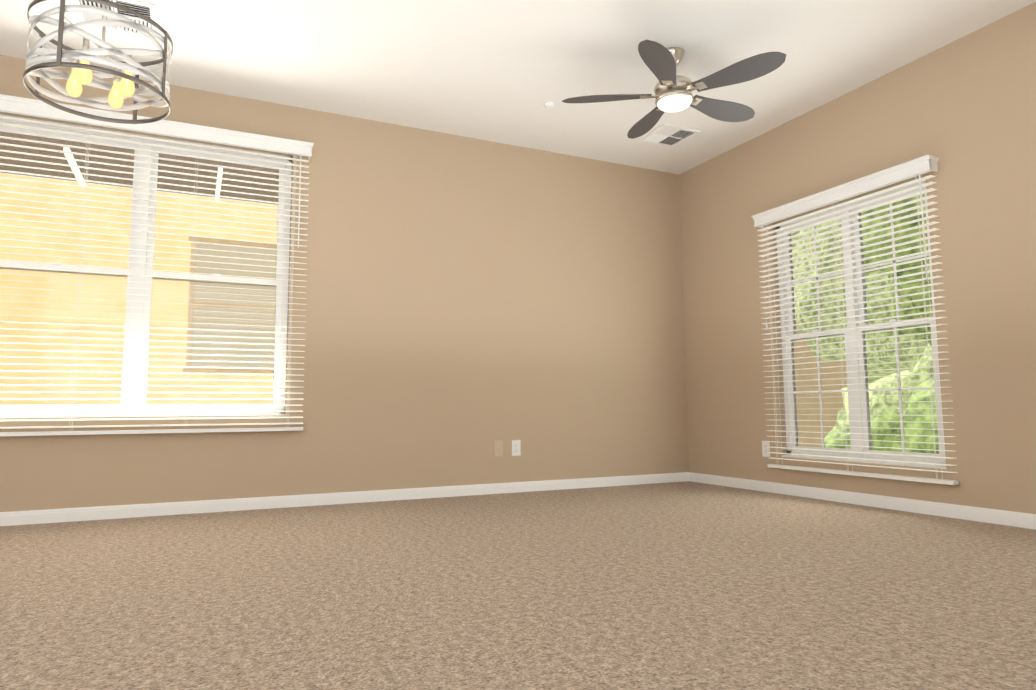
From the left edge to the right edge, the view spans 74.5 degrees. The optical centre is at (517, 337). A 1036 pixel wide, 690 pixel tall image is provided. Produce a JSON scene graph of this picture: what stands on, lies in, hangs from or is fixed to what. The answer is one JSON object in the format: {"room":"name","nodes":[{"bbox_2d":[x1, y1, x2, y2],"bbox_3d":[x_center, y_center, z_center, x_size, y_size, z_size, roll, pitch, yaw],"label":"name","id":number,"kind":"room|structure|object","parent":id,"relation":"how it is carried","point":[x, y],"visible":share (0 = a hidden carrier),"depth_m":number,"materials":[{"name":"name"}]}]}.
{"room":"empty living room","nodes":[
{"label":"empty living room","id":0,"kind":"room"},
{"bbox_2d":[0,55,688,511],"bbox_3d":[-2.803,-0.295,4.097,9.710,2.740,0.150,2,-7,-25],"label":"wall","id":1,"kind":"structure","parent":0,"point":[462,303],"depth_m":5.05,"materials":[{"name":"beige paint"}]},
{"bbox_2d":[0,114,291,417],"bbox_3d":[-2.386,-0.406,4.303,1.786,1.802,0.125,2,-7,-25],"label":"window","id":2,"kind":"structure","parent":1,"relation":"in","point":[280,305],"depth_m":4.33,"materials":[{"name":"white plastic"}]},
{"bbox_2d":[0,94,313,435],"bbox_3d":[-2.334,-0.400,4.193,2.030,1.961,0.096,2,-7,-25],"label":"window blind","id":3,"kind":"object","parent":2,"relation":"attached to","point":[24,106],"visible":1,"depth_m":4.23,"materials":[{"name":"white plastic"}]},
{"bbox_2d":[0,472,687,525],"bbox_3d":[-1.134,1.091,4.659,5.810,0.076,0.012,2,-7,-25],"label":"baseboard","id":4,"kind":"structure","parent":1,"relation":"attached to","point":[238,504],"depth_m":4.53,"materials":[{"name":"white wood"}]},
{"bbox_2d":[494,441,502,456],"bbox_3d":[-0.147,0.837,5.158,0.072,0.118,0.015,2,-7,-25],"label":"outlet","id":5,"kind":"object","parent":1,"relation":"attached to","point":[498,448],"visible":1,"depth_m":5.16,"materials":[{"name":"beige plastic"}]},
{"bbox_2d":[512,440,520,455],"bbox_3d":[-0.013,0.843,5.225,0.072,0.118,0.008,2,-7,-25],"label":"electrical outlet","id":6,"kind":"object","parent":1,"relation":"attached to","point":[516,447],"visible":1,"depth_m":5.22,"materials":[{"name":"white plastic"}]},
{"bbox_2d":[0,481,1035,689],"bbox_3d":[-1.284,0.778,0.809,9.710,0.100,7.150,2,-7,-25],"label":"floor","id":7,"kind":"structure","parent":0,"point":[687,585],"depth_m":2.30,"materials":[{"name":"carpet"}]},
{"bbox_2d":[0,0,1035,173],"bbox_3d":[-1.304,-2.047,1.105,9.710,0.100,7.150,2,-7,-25],"label":"ceiling","id":8,"kind":"structure","parent":0,"point":[501,71],"depth_m":4.07,"materials":[{"name":"white paint"}]},
{"bbox_2d":[23,0,172,123],"bbox_3d":[-1.675,-1.387,2.770,0.502,0.860,0.502,-6,-8,44],"label":"chandelier","id":9,"kind":"object","parent":8,"relation":"hanging from","point":[81,73],"visible":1,"depth_m":2.66,"materials":[{"name":"silver metal"}]},
{"bbox_2d":[73,0,157,39],"bbox_3d":[-2.137,-1.721,3.629,0.380,0.012,0.360,2,-7,-25],"label":"ceiling vent","id":10,"kind":"object","parent":8,"relation":"in","point":[146,9],"visible":0.5,"depth_m":3.62,"materials":[{"name":"white plastic"}]},
{"bbox_2d":[544,101,553,108],"bbox_3d":[0.217,-1.614,4.726,0.072,0.030,0.072,2,-7,-25],"label":"smoke detector","id":11,"kind":"object","parent":8,"relation":"attached to","point":[548,104],"visible":1,"depth_m":4.70,"materials":[{"name":"white plastic"}]},
{"bbox_2d":[638,123,699,146],"bbox_3d":[1.172,-1.570,5.303,0.340,0.012,0.340,2,-7,-25],"label":"ceiling vent","id":12,"kind":"object","parent":8,"relation":"in","point":[667,135],"visible":1,"depth_m":5.29,"materials":[{"name":"white plastic"}]},
{"bbox_2d":[562,40,785,138],"bbox_3d":[0.963,-1.527,4.084,1.229,0.348,1.262,2,-7,-25],"label":"fan","id":13,"kind":"object","parent":8,"relation":"hanging from","point":[673,91],"visible":1,"depth_m":3.95,"materials":[{"name":"grey wood"}]},
{"bbox_2d":[679,2,1035,513],"bbox_3d":[2.513,-0.338,4.064,0.150,2.740,4.500,2,-7,-25],"label":"wall","id":14,"kind":"structure","parent":0,"point":[963,109],"depth_m":4.05,"materials":[{"name":"beige paint"}]},
{"bbox_2d":[762,441,769,456],"bbox_3d":[1.866,0.834,5.131,0.008,0.118,0.072,2,-7,-25],"label":"electrical outlet","id":15,"kind":"object","parent":14,"relation":"attached to","point":[765,447],"visible":1,"depth_m":5.13,"materials":[{"name":"white plastic"}]},
{"bbox_2d":[776,180,945,468],"bbox_3d":[2.251,-0.055,4.576,0.125,1.752,1.216,2,-7,-25],"label":"window","id":16,"kind":"structure","parent":14,"relation":"in","point":[860,414],"depth_m":4.57,"materials":[{"name":"white plastic"}]},
{"bbox_2d":[751,154,958,484],"bbox_3d":[2.142,-0.056,4.524,0.096,1.901,1.400,2,-7,-25],"label":"window blind","id":17,"kind":"object","parent":16,"relation":"attached to","point":[919,166],"visible":1,"depth_m":4.42,"materials":[{"name":"white plastic"}]},
{"bbox_2d":[688,472,1035,529],"bbox_3d":[2.224,1.035,4.360,0.012,0.076,3.395,2,-7,-25],"label":"baseboard","id":18,"kind":"structure","parent":14,"relation":"attached to","point":[1006,518],"depth_m":4.24,"materials":[{"name":"white wood"}]},
{"label":"outside","id":19,"kind":"structure","parent":0,"visible":0},
{"bbox_3d":[7.821,4.510,6.369,60.000,0.100,60.000,2,-7,-25],"label":"ground","id":20,"kind":"structure","parent":19,"visible":0},
{"bbox_2d":[0,131,278,404],"bbox_3d":[-4.792,0.609,7.614,10.010,8.082,4.746,2,-7,-25],"label":"neighbor house","id":21,"kind":"structure","parent":20,"relation":"on","point":[227,307],"depth_m":6.68,"materials":[{"name":"yellow"}]},
{"bbox_2d":[793,320,846,446],"bbox_3d":[8.197,1.018,11.944,4.800,8.000,8.000,2,-7,-25],"label":"building","id":22,"kind":"structure","parent":20,"relation":"on","point":[814,401],"depth_m":13.27,"materials":[{"name":"beige"}]},
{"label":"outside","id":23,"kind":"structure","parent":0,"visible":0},
{"bbox_2d":[791,194,938,453],"bbox_3d":[4.491,0.677,7.118,3.080,6.559,4.334,2,-7,-25],"label":"tree","id":24,"kind":"object","parent":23,"point":[881,402],"depth_m":6.69,"materials":[{"name":"green plant"}]}
]}

